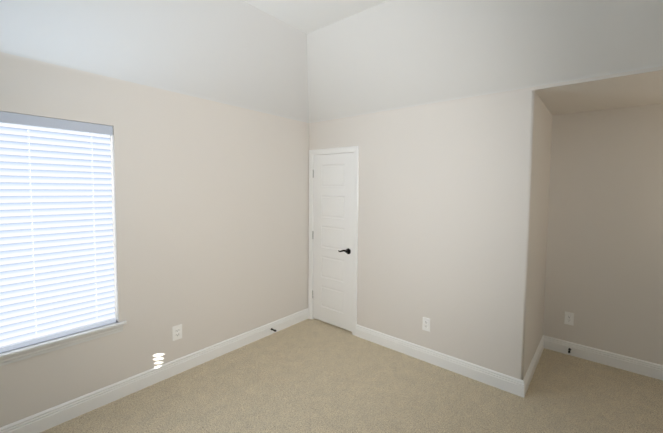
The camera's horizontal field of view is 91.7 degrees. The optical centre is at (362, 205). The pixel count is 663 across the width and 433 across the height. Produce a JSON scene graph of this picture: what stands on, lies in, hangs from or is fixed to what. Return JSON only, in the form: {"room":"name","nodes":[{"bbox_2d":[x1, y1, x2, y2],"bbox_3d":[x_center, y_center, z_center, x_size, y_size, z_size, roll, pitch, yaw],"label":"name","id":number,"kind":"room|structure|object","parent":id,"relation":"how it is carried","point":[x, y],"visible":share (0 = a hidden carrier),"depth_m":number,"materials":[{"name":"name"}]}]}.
{"room":"empty bedroom","nodes":[
{"label":"empty bedroom","id":0,"kind":"room"},
{"bbox_2d":[0,56,308,427],"bbox_3d":[-1.749,-0.166,2.685,0.160,3.300,5.663,3,4,37],"label":"wall","id":1,"kind":"structure","parent":0,"point":[210,210],"depth_m":2.76,"materials":[{"name":"white paint"}]},
{"bbox_2d":[0,111,115,352],"bbox_3d":[-2.175,0.170,2.087,0.082,1.491,0.907,3,4,37],"label":"window blind","id":2,"kind":"object","parent":1,"relation":"attached to","point":[56,255],"visible":0.98,"depth_m":2.17,"materials":[{"name":"white plastic"}]},
{"bbox_2d":[0,320,126,365],"bbox_3d":[-2.185,0.950,2.127,0.161,0.074,1.005,3,4,37],"label":"window sill","id":3,"kind":"structure","parent":1,"relation":"attached to","point":[22,353],"depth_m":2.18,"materials":[{"name":"white paint"}]},
{"bbox_2d":[0,308,307,432],"bbox_3d":[-2.009,1.437,2.305,0.016,0.130,4.400,3,4,37],"label":"baseboard","id":4,"kind":"structure","parent":1,"relation":"attached to","point":[44,420],"depth_m":2.57,"materials":[{"name":"white wood"}]},
{"bbox_2d":[172,324,181,340],"bbox_3d":[-1.618,1.115,2.803,0.012,0.127,0.078,3,4,37],"label":"outlet","id":5,"kind":"object","parent":1,"relation":"attached to","point":[177,332],"visible":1,"depth_m":2.80,"materials":[{"name":"white plastic"}]},
{"bbox_2d":[0,0,662,124],"bbox_3d":[0.160,-1.179,1.190,4.600,0.695,5.423,3,4,37],"label":"ceiling","id":6,"kind":"structure","parent":0,"point":[310,62],"depth_m":2.44,"materials":[{"name":"white paint"}]},
{"bbox_2d":[40,319,662,432],"bbox_3d":[0.107,1.629,1.345,4.880,0.100,5.663,3,4,37],"label":"floor","id":7,"kind":"structure","parent":0,"point":[312,376],"depth_m":2.53,"materials":[{"name":"carpet"}]},
{"bbox_2d":[309,90,536,379],"bbox_3d":[0.351,0.261,3.302,2.472,2.440,0.120,3,4,37],"label":"wall","id":8,"kind":"structure","parent":0,"point":[445,203],"depth_m":2.89,"materials":[{"name":"white paint"}]},
{"bbox_2d":[312,153,353,331],"bbox_3d":[-0.360,0.416,3.771,0.642,2.020,0.081,3,4,37],"label":"door","id":9,"kind":"structure","parent":8,"relation":"in","point":[332,238],"depth_m":3.76,"materials":[{"name":"white wood"}]},
{"bbox_2d":[308,146,358,335],"bbox_3d":[-0.324,0.391,3.811,0.770,2.110,0.136,3,4,37],"label":"door frame","id":10,"kind":"structure","parent":8,"relation":"attached to","point":[350,149],"depth_m":3.61,"materials":[{"name":"white wood"}]},
{"bbox_2d":[422,317,429,331],"bbox_3d":[0.609,1.139,3.059,0.078,0.127,0.012,3,4,37],"label":"outlet","id":11,"kind":"object","parent":8,"relation":"attached to","point":[426,325],"visible":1,"depth_m":3.06,"materials":[{"name":"white plastic"}]},
{"bbox_2d":[356,324,527,397],"bbox_3d":[0.612,1.433,3.065,1.707,0.130,0.016,3,4,37],"label":"baseboard","id":12,"kind":"structure","parent":8,"relation":"attached to","point":[507,383],"depth_m":2.92,"materials":[{"name":"white wood"}]},
{"bbox_2d":[526,94,551,371],"bbox_3d":[1.597,0.292,2.998,0.120,2.440,0.903,3,4,37],"label":"wall","id":13,"kind":"structure","parent":0,"point":[543,136],"depth_m":2.89,"materials":[{"name":"white paint"}]},
{"bbox_2d":[525,335,547,386],"bbox_3d":[1.592,1.451,2.956,0.016,0.130,0.990,3,4,37],"label":"baseboard","id":14,"kind":"structure","parent":13,"relation":"attached to","point":[543,344],"depth_m":3.00,"materials":[{"name":"white wood"}]},
{"bbox_2d":[543,103,662,364],"bbox_3d":[1.871,-0.156,3.414,4.720,3.300,0.120,3,4,37],"label":"wall","id":15,"kind":"structure","parent":0,"point":[604,272],"depth_m":3.02,"materials":[{"name":"white paint"}]},
{"bbox_2d":[564,312,573,325],"bbox_3d":[2.081,1.142,3.225,0.078,0.127,0.012,3,4,37],"label":"outlet","id":16,"kind":"object","parent":15,"relation":"attached to","point":[569,318],"visible":1,"depth_m":3.22,"materials":[{"name":"white plastic"}]},
{"bbox_2d":[544,335,662,379],"bbox_3d":[2.746,1.478,2.730,2.128,0.130,0.016,3,4,37],"label":"baseboard","id":17,"kind":"structure","parent":15,"relation":"attached to","point":[634,365],"depth_m":3.04,"materials":[{"name":"white wood"}]}
]}

